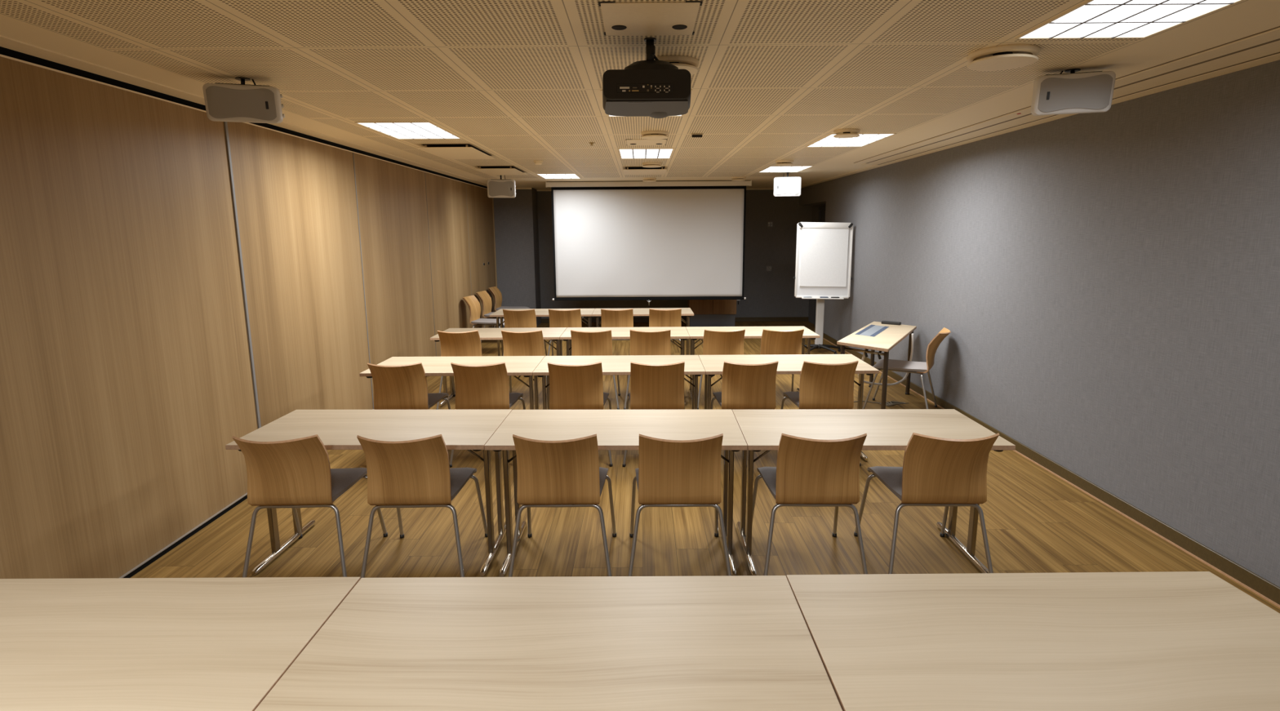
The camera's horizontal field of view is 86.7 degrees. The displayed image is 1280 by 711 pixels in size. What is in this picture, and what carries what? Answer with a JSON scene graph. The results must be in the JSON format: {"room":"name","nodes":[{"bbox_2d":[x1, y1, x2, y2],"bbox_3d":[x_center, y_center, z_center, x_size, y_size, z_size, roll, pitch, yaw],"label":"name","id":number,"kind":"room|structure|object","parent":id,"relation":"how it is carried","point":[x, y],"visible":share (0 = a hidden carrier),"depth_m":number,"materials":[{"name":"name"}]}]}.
{"room":"conference room","nodes":[
{"label":"conference room","id":0,"kind":"room"},
{"bbox_2d":[0,56,496,578],"bbox_3d":[-2.833,-0.434,5.344,0.200,2.560,15.060,0,10,0],"label":"wall","id":1,"kind":"structure","parent":0,"point":[126,374],"depth_m":3.94,"materials":[{"name":"brown wood"}]},
{"bbox_2d":[223,121,261,428],"bbox_3d":[-2.729,-0.328,4.702,0.010,2.523,0.026,0,10,0],"label":"trim","id":2,"kind":"structure","parent":1,"relation":"attached to","point":[225,123],"depth_m":4.65,"materials":[{"name":"grey"}]},
{"bbox_2d":[0,35,487,186],"bbox_3d":[-2.664,-1.730,5.106,0.135,0.006,15.060,0,10,0],"label":"trim","id":3,"kind":"structure","parent":1,"relation":"attached to","point":[6,42],"depth_m":3.65,"materials":[{"name":"beige metal"}]},
{"bbox_2d":[0,46,487,188],"bbox_3d":[-2.848,-1.712,5.109,0.188,0.040,15.060,0,10,0],"label":"trim","id":4,"kind":"structure","parent":1,"relation":"attached to","point":[8,52],"depth_m":3.84,"materials":[{"name":"black metal"}]},
{"bbox_2d":[0,53,487,189],"bbox_3d":[-2.738,-1.691,5.113,0.008,0.008,15.060,0,10,0],"label":"trim","id":5,"kind":"structure","parent":1,"relation":"attached to","point":[1,55],"depth_m":3.85,"materials":[{"name":"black metal"}]},
{"bbox_2d":[119,327,497,577],"bbox_3d":[-2.719,0.809,5.572,0.013,0.031,15.060,0,10,0],"label":"baseboard","id":6,"kind":"structure","parent":1,"relation":"attached to","point":[148,562],"depth_m":4.02,"materials":[{"name":"black"}]},
{"bbox_2d":[352,152,373,408],"bbox_3d":[-2.728,-0.695,6.699,0.006,2.523,0.011,0,10,0],"label":"trim","id":7,"kind":"structure","parent":1,"relation":"attached to","point":[353,153],"depth_m":6.67,"materials":[{"name":"grey"}]},
{"bbox_2d":[424,172,436,356],"bbox_3d":[-2.726,-1.090,8.853,0.004,2.523,0.007,0,10,0],"label":"trim","id":8,"kind":"structure","parent":1,"relation":"attached to","point":[424,172],"depth_m":8.83,"materials":[{"name":"grey"}]},
{"bbox_2d":[466,193,473,325],"bbox_3d":[-2.724,-1.460,10.869,0.003,2.523,0.006,0,10,0],"label":"trim","id":9,"kind":"structure","parent":1,"relation":"attached to","point":[466,193],"depth_m":10.81,"materials":[{"name":"grey metal"}]},
{"bbox_2d":[492,197,497,286],"bbox_3d":[-2.712,-1.801,12.728,0.020,2.523,0.040,0,10,0],"label":"trim","id":10,"kind":"structure","parent":1,"relation":"attached to","point":[492,197],"depth_m":12.66,"materials":[{"name":"beige"}]},
{"bbox_2d":[493,187,541,327],"bbox_3d":[-2.454,-1.873,13.060,0.935,2.600,0.640,0,10,0],"label":"wall pillar","id":11,"kind":"structure","parent":0,"point":[516,219],"depth_m":12.73,"materials":[{"name":"grey paint"}]},
{"bbox_2d":[0,0,1279,189],"bbox_3d":[0.331,-1.867,5.452,6.745,0.100,16.000,0,10,0],"label":"ceiling","id":12,"kind":"structure","parent":0,"point":[520,82],"depth_m":3.27,"materials":[{"name":"beige wood"}]},
{"bbox_2d":[202,77,284,123],"bbox_3d":[-2.079,-1.341,3.577,0.352,0.227,0.194,-4,11,-17],"label":"loudspeaker","id":13,"kind":"object","parent":12,"relation":"attached to","point":[242,102],"visible":1,"depth_m":3.51,"materials":[{"name":"white plastic"}]},
{"bbox_2d":[205,85,276,120],"bbox_3d":[-2.057,-1.302,3.504,0.310,0.156,0.029,-4,11,-18],"label":"grille","id":14,"kind":"object","parent":13,"relation":"attached to","point":[223,103],"depth_m":3.50,"materials":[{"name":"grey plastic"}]},
{"bbox_2d":[354,121,462,139],"bbox_3d":[-1.816,-1.792,5.418,0.554,0.007,0.904,0,10,0],"label":"recessed light","id":15,"kind":"object","parent":12,"relation":"in","point":[397,130],"visible":1,"depth_m":5.36,"materials":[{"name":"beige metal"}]},
{"bbox_2d":[417,143,495,159],"bbox_3d":[-1.794,-2.018,6.729,0.500,0.036,1.020,0,10,0],"label":"ceiling vent","id":16,"kind":"object","parent":12,"relation":"in","point":[448,151],"visible":1,"depth_m":6.53,"materials":[{"name":"beige metal"}]},
{"bbox_2d":[474,165,526,175],"bbox_3d":[-1.791,-2.401,8.814,0.500,0.036,0.950,0,10,0],"label":"ceiling vent","id":17,"kind":"object","parent":12,"relation":"in","point":[492,170],"visible":1,"depth_m":8.63,"materials":[{"name":"beige metal"}]},
{"bbox_2d":[487,175,515,197],"bbox_3d":[-1.935,-2.371,9.478,0.391,0.332,0.199,-3,11,-12],"label":"loudspeaker","id":18,"kind":"object","parent":12,"relation":"attached to","point":[500,188],"visible":0.87,"depth_m":9.40,"materials":[{"name":"white plastic"}]},
{"bbox_2d":[488,181,514,196],"bbox_3d":[-1.920,-2.311,9.400,0.346,0.209,0.022,-3,11,-12],"label":"grille","id":19,"kind":"object","parent":18,"relation":"attached to","point":[495,188],"depth_m":9.40,"materials":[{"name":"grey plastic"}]},
{"bbox_2d":[533,160,542,164],"bbox_3d":[-1.168,-2.212,7.790,0.112,0.046,0.112,0,10,0],"label":"smoke detector","id":20,"kind":"object","parent":12,"relation":"attached to","point":[536,162],"visible":1,"depth_m":7.75,"materials":[{"name":"beige plastic"}]},
{"bbox_2d":[536,173,581,178],"bbox_3d":[-1.179,-2.627,9.941,0.554,0.007,0.904,0,10,0],"label":"recessed light","id":21,"kind":"object","parent":12,"relation":"in","point":[560,175],"visible":1,"depth_m":9.89,"materials":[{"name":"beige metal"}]},
{"bbox_2d":[622,166,666,174],"bbox_3d":[0.064,-2.438,8.957,0.560,0.038,0.800,0,10,0],"label":"ceiling vent","id":22,"kind":"object","parent":12,"relation":"in","point":[628,170],"visible":0.99,"depth_m":8.78,"materials":[{"name":"beige metal"}]},
{"bbox_2d":[617,148,674,159],"bbox_3d":[0.061,-2.118,7.125,0.554,0.007,0.904,0,10,0],"label":"recessed light","id":23,"kind":"object","parent":12,"relation":"in","point":[624,153],"visible":1,"depth_m":7.06,"materials":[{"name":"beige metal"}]},
{"bbox_2d":[625,138,666,145],"bbox_3d":[0.057,-1.949,6.210,0.370,0.008,0.414,0,10,0],"label":"ceiling plate","id":24,"kind":"object","parent":12,"relation":"attached to","point":[629,142],"visible":0.99,"depth_m":6.19,"materials":[{"name":"beige metal"}]},
{"bbox_2d":[600,88,692,116],"bbox_3d":[0.037,-1.607,4.341,0.529,0.007,0.904,0,10,0],"label":"recessed light","id":25,"kind":"object","parent":12,"relation":"in","point":[601,91],"visible":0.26,"depth_m":4.77,"materials":[{"name":"beige metal"}]},
{"bbox_2d":[602,37,691,118],"bbox_3d":[0.029,-1.219,2.987,0.397,0.281,0.424,0,10,0],"label":"projector","id":26,"kind":"object","parent":12,"relation":"hanging from","point":[650,87],"visible":1,"depth_m":2.81,"materials":[{"name":"black plastic"}]},
{"bbox_2d":[545,180,751,305],"bbox_3d":[0.146,-1.838,11.202,3.336,2.030,0.104,0,10,0],"label":"projection screen","id":27,"kind":"object","parent":12,"relation":"attached to","point":[658,240],"visible":1,"depth_m":11.19,"materials":[{"name":"white fabric"}]},
{"bbox_2d":[642,177,656,182],"bbox_3d":[0.146,-2.713,10.482,0.210,0.049,0.210,0,10,0],"label":"valve","id":28,"kind":"object","parent":12,"relation":"attached to","point":[646,180],"visible":1,"depth_m":10.40,"materials":[{"name":"beige metal"}]},
{"bbox_2d":[598,0,702,35],"bbox_3d":[0.037,-1.287,2.605,0.370,0.008,0.414,0,10,0],"label":"ceiling plate","id":29,"kind":"object","parent":12,"relation":"attached to","point":[619,18],"visible":1,"depth_m":2.57,"materials":[{"name":"beige metal"}]},
{"bbox_2d":[642,162,662,167],"bbox_3d":[0.143,-2.284,8.141,0.236,0.047,0.236,0,10,0],"label":"valve","id":30,"kind":"object","parent":12,"relation":"attached to","point":[645,164],"visible":1,"depth_m":8.06,"materials":[{"name":"beige metal"}]},
{"bbox_2d":[640,130,668,139],"bbox_3d":[0.121,-1.818,5.604,0.230,0.049,0.230,0,10,0],"label":"valve","id":31,"kind":"object","parent":12,"relation":"attached to","point":[647,135],"visible":1,"depth_m":5.53,"materials":[{"name":"beige metal"}]},
{"bbox_2d":[653,55,699,75],"bbox_3d":[0.155,-1.390,3.273,0.260,0.049,0.260,0,10,0],"label":"valve","id":32,"kind":"object","parent":12,"relation":"attached to","point":[690,64],"visible":0.42,"depth_m":3.17,"materials":[{"name":"beige metal"}]},
{"bbox_2d":[690,133,703,137],"bbox_3d":[0.479,-1.849,5.708,0.104,0.030,0.063,0,10,0],"label":"sensor","id":33,"kind":"object","parent":12,"relation":"attached to","point":[691,135],"visible":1,"depth_m":5.68,"materials":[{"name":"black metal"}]},
{"bbox_2d":[731,177,746,180],"bbox_3d":[1.511,-2.707,10.400,0.220,0.049,0.220,0,10,0],"label":"valve","id":34,"kind":"object","parent":12,"relation":"attached to","point":[733,178],"visible":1,"depth_m":10.32,"materials":[{"name":"beige metal"}]},
{"bbox_2d":[775,160,793,165],"bbox_3d":[1.698,-2.260,7.970,0.210,0.053,0.210,0,10,0],"label":"valve","id":35,"kind":"object","parent":12,"relation":"attached to","point":[780,162],"visible":1,"depth_m":7.90,"materials":[{"name":"beige metal"}]},
{"bbox_2d":[758,165,813,172],"bbox_3d":[1.924,-2.479,9.028,0.554,0.007,0.904,0,10,0],"label":"recessed light","id":36,"kind":"object","parent":12,"relation":"in","point":[771,168],"visible":1,"depth_m":8.95,"materials":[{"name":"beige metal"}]},
{"bbox_2d":[773,172,801,196],"bbox_3d":[2.090,-2.422,9.614,0.380,0.332,0.200,2,11,12],"label":"loudspeaker","id":37,"kind":"object","parent":12,"relation":"attached to","point":[788,186],"visible":1,"depth_m":9.53,"materials":[{"name":"white plastic"}]},
{"bbox_2d":[774,177,799,195],"bbox_3d":[2.072,-2.372,9.535,0.342,0.226,0.024,2,11,12],"label":"grille","id":38,"kind":"object","parent":37,"relation":"attached to","point":[783,186],"depth_m":9.53,"materials":[{"name":"plastic"}]},
{"bbox_2d":[833,128,860,137],"bbox_3d":[1.694,-1.818,5.561,0.210,0.053,0.210,0,10,0],"label":"valve","id":39,"kind":"object","parent":12,"relation":"attached to","point":[850,132],"visible":1,"depth_m":5.50,"materials":[{"name":"beige metal"}]},
{"bbox_2d":[805,133,896,146],"bbox_3d":[1.890,-1.954,6.171,0.554,0.007,0.904,0,10,0],"label":"recessed light","id":40,"kind":"object","parent":12,"relation":"in","point":[864,139],"visible":0.97,"depth_m":6.17,"materials":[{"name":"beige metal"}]},
{"bbox_2d":[966,44,1039,71],"bbox_3d":[1.614,-1.349,3.015,0.377,0.055,0.468,0,10,0],"label":"valve","id":41,"kind":"object","parent":12,"relation":"attached to","point":[1002,57],"visible":1,"depth_m":3.00,"materials":[{"name":"beige metal"}]},
{"bbox_2d":[1031,68,1115,115],"bbox_3d":[2.225,-1.359,3.505,0.350,0.225,0.195,3,11,18],"label":"loudspeaker","id":42,"kind":"object","parent":12,"relation":"attached to","point":[1084,92],"visible":1,"depth_m":3.43,"materials":[{"name":"white plastic"}]},
{"bbox_2d":[1014,0,1244,39],"bbox_3d":[1.874,-1.271,2.448,0.554,0.007,0.904,0,10,0],"label":"recessed light","id":43,"kind":"object","parent":12,"relation":"in","point":[1091,19],"visible":1,"depth_m":2.62,"materials":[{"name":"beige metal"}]},
{"bbox_2d":[537,189,813,318],"bbox_3d":[0.390,-1.961,13.441,6.622,2.600,0.150,0,10,0],"label":"wall","id":44,"kind":"structure","parent":0,"point":[768,294],"depth_m":13.39,"materials":[{"name":"black paint"}]},
{"bbox_2d":[515,187,773,191],"bbox_3d":[0.181,-3.150,12.807,5.822,0.030,0.670,0,10,0],"label":"trim","id":45,"kind":"structure","parent":44,"relation":"attached to","point":[748,188],"depth_m":13.08,"materials":[{"name":"beige metal"}]},
{"bbox_2d":[541,316,808,323],"bbox_3d":[0.697,-0.713,13.586,5.350,0.088,0.014,0,10,0],"label":"baseboard","id":46,"kind":"structure","parent":44,"relation":"attached to","point":[771,318],"depth_m":13.58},
{"bbox_2d":[766,266,771,271],"bbox_3d":[2.548,-1.717,13.400,0.096,0.096,0.012,0,10,0],"label":"wall socket","id":47,"kind":"object","parent":44,"relation":"attached to","point":[768,268],"visible":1,"depth_m":13.40,"materials":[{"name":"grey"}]},
{"bbox_2d":[767,222,773,226],"bbox_3d":[2.544,-2.562,13.245,0.096,0.096,0.012,0,10,0],"label":"wall socket","id":48,"kind":"object","parent":44,"relation":"attached to","point":[770,224],"visible":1,"depth_m":13.24,"materials":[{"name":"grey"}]},
{"bbox_2d":[130,321,1279,613],"bbox_3d":[0.348,0.789,5.939,6.745,0.100,16.000,0,10,0],"label":"floor","id":49,"kind":"structure","parent":0,"point":[1036,521],"depth_m":4.08,"materials":[{"name":"brown wood"}]},
{"bbox_2d":[0,577,360,710],"bbox_3d":[-1.537,1.123,1.851,1.327,0.738,0.700,0,10,0],"label":"folding table","id":50,"kind":"object","parent":49,"relation":"on","point":[86,644],"visible":0.84,"depth_m":1.81,"materials":[{"name":"brown wood"}]},
{"bbox_2d":[231,434,387,577],"bbox_3d":[-1.779,0.746,3.655,0.550,0.836,0.741,-1,10,-2],"label":"chair","id":51,"kind":"object","parent":49,"relation":"on","point":[294,473],"visible":0.89,"depth_m":3.41,"materials":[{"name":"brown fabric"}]},
{"bbox_2d":[225,408,511,576],"bbox_3d":[-1.444,0.754,3.857,1.327,0.738,0.700,0,10,1],"label":"folding table","id":52,"kind":"object","parent":49,"relation":"on","point":[469,430],"visible":0.8,"depth_m":3.78,"materials":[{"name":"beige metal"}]},
{"bbox_2d":[367,362,450,409],"bbox_3d":[-1.852,0.413,5.474,0.550,0.836,0.741,0,10,0],"label":"chair","id":53,"kind":"object","parent":49,"relation":"on","point":[403,387],"visible":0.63,"depth_m":5.21,"materials":[{"name":"brown wood"}]},
{"bbox_2d":[356,434,487,577],"bbox_3d":[-1.170,0.743,3.648,0.550,0.836,0.741,-1,10,-1],"label":"chair","id":54,"kind":"object","parent":49,"relation":"on","point":[417,473],"visible":0.96,"depth_m":3.40,"materials":[{"name":"brown wood"}]},
{"bbox_2d":[359,355,545,409],"bbox_3d":[-1.487,0.432,5.612,1.327,0.738,0.700,0,10,0],"label":"folding table","id":55,"kind":"object","parent":49,"relation":"on","point":[524,366],"visible":0.47,"depth_m":5.59,"materials":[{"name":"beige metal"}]},
{"bbox_2d":[435,329,481,409],"bbox_3d":[-1.820,0.106,7.141,0.550,0.836,0.741,0,10,0],"label":"chair","id":56,"kind":"object","parent":49,"relation":"on","point":[467,343],"visible":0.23,"depth_m":6.85,"materials":[{"name":"brown wood"}]},
{"bbox_2d":[462,295,504,328],"bbox_3d":[-2.323,-0.487,10.393,0.741,0.836,0.550,1,10,7],"label":"chair","id":57,"kind":"object","parent":49,"relation":"on","point":[472,301],"visible":0.64,"depth_m":10.40,"materials":[{"name":"brown wood"}]},
{"bbox_2d":[448,362,525,467],"bbox_3d":[-1.218,0.410,5.467,0.550,0.836,0.741,0,10,0],"label":"chair","id":58,"kind":"object","parent":49,"relation":"on","point":[482,387],"visible":0.74,"depth_m":5.20,"materials":[{"name":"brown wood"}]},
{"bbox_2d":[475,290,504,342],"bbox_3d":[-2.322,-0.638,11.218,0.741,0.836,0.550,1,10,6],"label":"chair","id":59,"kind":"object","parent":49,"relation":"on","point":[486,299],"visible":0.38,"depth_m":11.26,"materials":[{"name":"brown wood"}]},
{"bbox_2d":[430,327,567,406],"bbox_3d":[-1.481,0.115,7.344,1.327,0.738,0.700,0,10,0],"label":"folding table","id":60,"kind":"object","parent":49,"relation":"on","point":[553,334],"visible":0.59,"depth_m":7.33,"materials":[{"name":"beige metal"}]},
{"bbox_2d":[488,286,529,328],"bbox_3d":[-2.321,-0.800,12.101,0.741,0.836,0.550,0,10,4],"label":"chair","id":61,"kind":"object","parent":49,"relation":"on","point":[497,295],"visible":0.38,"depth_m":12.15,"materials":[{"name":"brown wood"}]},
{"bbox_2d":[501,329,546,392],"bbox_3d":[-1.183,0.104,7.134,0.550,0.836,0.741,0,10,0],"label":"chair","id":62,"kind":"object","parent":49,"relation":"on","point":[527,343],"visible":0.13,"depth_m":6.84,"materials":[{"name":"brown wood"}]},
{"bbox_2d":[502,308,546,355],"bbox_3d":[-1.540,-0.233,8.980,0.550,0.836,0.741,0,10,0],"label":"chair","id":63,"kind":"object","parent":49,"relation":"on","point":[513,318],"visible":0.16,"depth_m":8.67,"materials":[{"name":"brown wood"}]},
{"bbox_2d":[489,308,595,355],"bbox_3d":[-1.288,-0.230,9.212,1.327,0.738,0.700,0,10,0],"label":"folding table","id":64,"kind":"object","parent":49,"relation":"on","point":[587,313],"visible":0.58,"depth_m":9.12,"materials":[{"name":"beige wood"}]},
{"bbox_2d":[254,575,842,710],"bbox_3d":[-0.206,1.116,1.842,1.327,0.738,0.700,0,10,0],"label":"folding table","id":65,"kind":"object","parent":49,"relation":"on","point":[717,642],"visible":1,"depth_m":1.75,"materials":[{"name":"beige wood"}]},
{"bbox_2d":[508,433,616,577],"bbox_3d":[-0.410,0.740,3.641,0.550,0.836,0.741,0,10,0],"label":"chair","id":66,"kind":"object","parent":49,"relation":"on","point":[563,473],"visible":0.94,"depth_m":3.39,"materials":[{"name":"brown wood"}]},
{"bbox_2d":[547,308,582,355],"bbox_3d":[-0.958,-0.234,8.967,0.550,0.836,0.741,0,10,0],"label":"chair","id":67,"kind":"object","parent":49,"relation":"on","point":[557,318],"visible":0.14,"depth_m":8.66,"materials":[{"name":"brown wood"}]},
{"bbox_2d":[547,361,613,466],"bbox_3d":[-0.489,0.407,5.459,0.550,0.836,0.741,0,10,0],"label":"chair","id":68,"kind":"object","parent":49,"relation":"on","point":[571,387],"visible":0.76,"depth_m":5.20,"materials":[{"name":"brown wood"}]},
{"bbox_2d":[570,329,620,409],"bbox_3d":[-0.486,0.101,7.126,0.550,0.836,0.741,0,10,0],"label":"chair","id":69,"kind":"object","parent":49,"relation":"on","point":[583,343],"visible":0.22,"depth_m":6.84,"materials":[{"name":"brown wood"}]},
{"bbox_2d":[484,408,747,577],"bbox_3d":[-0.115,0.752,3.824,1.327,0.738,0.700,0,10,1],"label":"folding table","id":70,"kind":"object","parent":49,"relation":"on","point":[615,429],"visible":0.81,"depth_m":3.73,"materials":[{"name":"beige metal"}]},
{"bbox_2d":[600,308,633,340],"bbox_3d":[-0.290,-0.236,8.953,0.550,0.836,0.741,0,10,0],"label":"chair","id":71,"kind":"object","parent":49,"relation":"on","point":[624,317],"visible":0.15,"depth_m":8.65,"materials":[{"name":"brown wood"}]},
{"bbox_2d":[532,355,705,409],"bbox_3d":[-0.158,0.425,5.606,1.327,0.738,0.700,0,10,0],"label":"folding table","id":72,"kind":"object","parent":49,"relation":"on","point":[612,365],"visible":0.54,"depth_m":5.57,"materials":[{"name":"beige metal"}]},
{"bbox_2d":[560,326,689,404],"bbox_3d":[-0.152,0.107,7.337,1.327,0.738,0.700,0,10,0],"label":"folding table","id":73,"kind":"object","parent":49,"relation":"on","point":[676,332],"visible":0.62,"depth_m":7.30,"materials":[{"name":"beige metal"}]},
{"bbox_2d":[591,307,693,355],"bbox_3d":[0.041,-0.237,9.208,1.327,0.738,0.700,0,10,0],"label":"folding table","id":74,"kind":"object","parent":49,"relation":"on","point":[687,312],"visible":0.53,"depth_m":9.10,"materials":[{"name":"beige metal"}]},
{"bbox_2d":[623,328,671,409],"bbox_3d":[0.108,0.098,7.119,0.550,0.836,0.741,0,10,1],"label":"chair","id":75,"kind":"object","parent":49,"relation":"on","point":[642,343],"visible":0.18,"depth_m":6.82,"materials":[{"name":"brown wood"}]},
{"bbox_2d":[622,361,684,466],"bbox_3d":[0.133,0.404,5.451,0.550,0.836,0.741,0,10,0],"label":"chair","id":76,"kind":"object","parent":49,"relation":"on","point":[652,387],"visible":0.8,"depth_m":5.19,"materials":[{"name":"brown wood"}]},
{"bbox_2d":[648,308,681,342],"bbox_3d":[0.324,-0.237,8.940,0.550,0.836,0.741,0,10,0],"label":"chair","id":77,"kind":"object","parent":49,"relation":"on","point":[657,317],"visible":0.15,"depth_m":8.63,"materials":[{"name":"brown wood"}]},
{"bbox_2d":[627,433,731,576],"bbox_3d":[0.201,0.737,3.635,0.550,0.836,0.741,0,10,0],"label":"chair","id":78,"kind":"object","parent":49,"relation":"on","point":[669,473],"visible":0.95,"depth_m":3.38,"materials":[{"name":"brown wood"}]},
{"bbox_2d":[687,299,736,326],"bbox_3d":[1.353,-0.931,12.781,0.880,0.800,0.398,0,10,0],"label":"base cabinet","id":79,"kind":"object","parent":49,"relation":"on","point":[707,313],"visible":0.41,"depth_m":12.61,"materials":[{"name":"brown wood"}]},
{"bbox_2d":[697,328,745,409],"bbox_3d":[0.848,0.095,7.111,0.550,0.836,0.741,0,10,0],"label":"chair","id":80,"kind":"object","parent":49,"relation":"on","point":[714,342],"visible":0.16,"depth_m":6.82,"materials":[{"name":"brown wood"}]},
{"bbox_2d":[711,360,778,409],"bbox_3d":[0.839,0.401,5.444,0.550,0.836,0.741,0,10,1],"label":"chair","id":81,"kind":"object","parent":49,"relation":"on","point":[744,386],"visible":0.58,"depth_m":5.18,"materials":[{"name":"brown wood"}]},
{"bbox_2d":[685,325,820,401],"bbox_3d":[1.177,0.100,7.331,1.327,0.738,0.700,0,10,0],"label":"folding table","id":82,"kind":"object","parent":49,"relation":"on","point":[695,333],"visible":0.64,"depth_m":7.31,"materials":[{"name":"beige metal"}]},
{"bbox_2d":[760,328,804,391],"bbox_3d":[1.431,0.092,7.103,0.550,0.836,0.741,0,10,0],"label":"chair","id":83,"kind":"object","parent":49,"relation":"on","point":[772,342],"visible":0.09,"depth_m":6.80,"materials":[{"name":"brown wood"}]},
{"bbox_2d":[698,354,879,461],"bbox_3d":[1.171,0.417,5.600,1.327,0.738,0.700,0,10,0],"label":"folding table","id":84,"kind":"object","parent":49,"relation":"on","point":[713,365],"visible":0.61,"depth_m":5.54,"materials":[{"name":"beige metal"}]},
{"bbox_2d":[751,433,867,575],"bbox_3d":[0.897,0.734,3.628,0.550,0.836,0.741,0,10,1],"label":"chair","id":85,"kind":"object","parent":49,"relation":"on","point":[807,472],"visible":0.85,"depth_m":3.38,"materials":[{"name":"brown wood"}]},
{"bbox_2d":[780,360,861,466],"bbox_3d":[1.434,0.398,5.436,0.550,0.836,0.741,0,10,0],"label":"chair","id":86,"kind":"object","parent":49,"relation":"on","point":[821,385],"visible":0.73,"depth_m":5.17,"materials":[{"name":"brown wood"}]},
{"bbox_2d":[793,222,853,354],"bbox_3d":[2.639,-0.976,9.898,0.739,1.912,0.678,9,14,41],"label":"flipchart","id":87,"kind":"object","parent":49,"relation":"on","point":[824,250],"visible":0.88,"depth_m":9.76,"materials":[{"name":"white plastic"}]},
{"bbox_2d":[801,297,844,299],"bbox_3d":[2.641,-0.824,9.802,0.600,0.030,0.044,0,10,0],"label":"tray","id":88,"kind":"object","parent":87,"relation":"on","point":[802,298],"depth_m":9.78,"materials":[{"name":"white paint"}]},
{"bbox_2d":[732,408,1015,575],"bbox_3d":[1.214,0.748,3.796,1.327,0.738,0.700,0,10,1],"label":"folding table","id":89,"kind":"object","parent":49,"relation":"on","point":[762,429],"visible":0.8,"depth_m":3.72,"materials":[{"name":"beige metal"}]},
{"bbox_2d":[836,321,916,408],"bbox_3d":[2.461,0.140,7.027,0.505,0.756,1.864,6,12,29],"label":"side table","id":90,"kind":"object","parent":49,"relation":"on","point":[876,335],"visible":0.67,"depth_m":6.64,"materials":[{"name":"brown wood"}]},
{"bbox_2d":[857,333,913,386],"bbox_3d":[2.470,0.084,6.906,0.982,0.539,0.181,-10,14,-42],"label":"cable","id":91,"kind":"object","parent":90,"relation":"hanging from","point":[912,335],"visible":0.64,"depth_m":7.12,"materials":[{"name":"white plastic"}]},
{"bbox_2d":[881,320,901,324],"bbox_3d":[2.818,-0.366,7.610,0.210,0.032,0.052,8,14,39],"label":"remote control","id":92,"kind":"object","parent":90,"relation":"on","point":[882,322],"visible":1,"depth_m":7.58,"materials":[{"name":"black plastic"}]},
{"bbox_2d":[853,400,908,405],"bbox_3d":[2.522,0.487,7.097,0.536,0.044,0.152,6,12,33],"label":"cable","id":93,"kind":"object","parent":49,"relation":"on","point":[891,403],"visible":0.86,"depth_m":7.04,"materials":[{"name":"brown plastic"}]},
{"bbox_2d":[862,327,951,408],"bbox_3d":[2.684,0.139,6.804,0.741,0.836,0.550,6,12,30],"label":"chair","id":94,"kind":"object","parent":49,"relation":"on","point":[918,367],"visible":0.84,"depth_m":6.66,"materials":[{"name":"brown wood"}]},
{"bbox_2d":[853,432,999,573],"bbox_3d":[1.532,0.731,3.621,0.550,0.836,0.741,0,10,2],"label":"chair","id":95,"kind":"object","parent":49,"relation":"on","point":[935,471],"visible":0.91,"depth_m":3.37,"materials":[{"name":"brown wood"}]},
{"bbox_2d":[786,571,1279,710],"bbox_3d":[1.125,1.107,1.846,1.327,0.738,0.700,0,10,0],"label":"folding table","id":96,"kind":"object","parent":49,"relation":"on","point":[1166,641],"visible":0.9,"depth_m":1.77,"materials":[{"name":"beige wood"}]},
{"bbox_2d":[799,59,1279,586],"bbox_3d":[3.389,-0.548,5.638,0.600,2.600,15.700,0,10,0],"label":"wall","id":97,"kind":"structure","parent":0,"point":[1105,286],"depth_m":4.42,"materials":[{"name":"grey paint"}]},
{"bbox_2d":[813,205,826,326],"bbox_3d":[3.316,-1.552,12.165,0.094,2.220,1.140,0,10,0],"label":"door","id":98,"kind":"structure","parent":97,"relation":"in","point":[821,209],"depth_m":12.44,"materials":[{"name":"silver metal"}]},
{"bbox_2d":[800,26,1279,187],"bbox_3d":[2.842,-1.810,5.357,0.477,0.010,15.600,0,10,0],"label":"trim","id":99,"kind":"structure","parent":97,"relation":"attached to","point":[1273,47],"depth_m":3.77,"materials":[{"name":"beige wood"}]},
{"bbox_2d":[822,333,1279,608],"bbox_3d":[3.085,0.864,4.912,0.020,0.088,13.760,0,10,0],"label":"baseboard","id":100,"kind":"structure","parent":97,"relation":"attached to","point":[1253,582],"depth_m":4.22,"materials":[{"name":"brown wood"}]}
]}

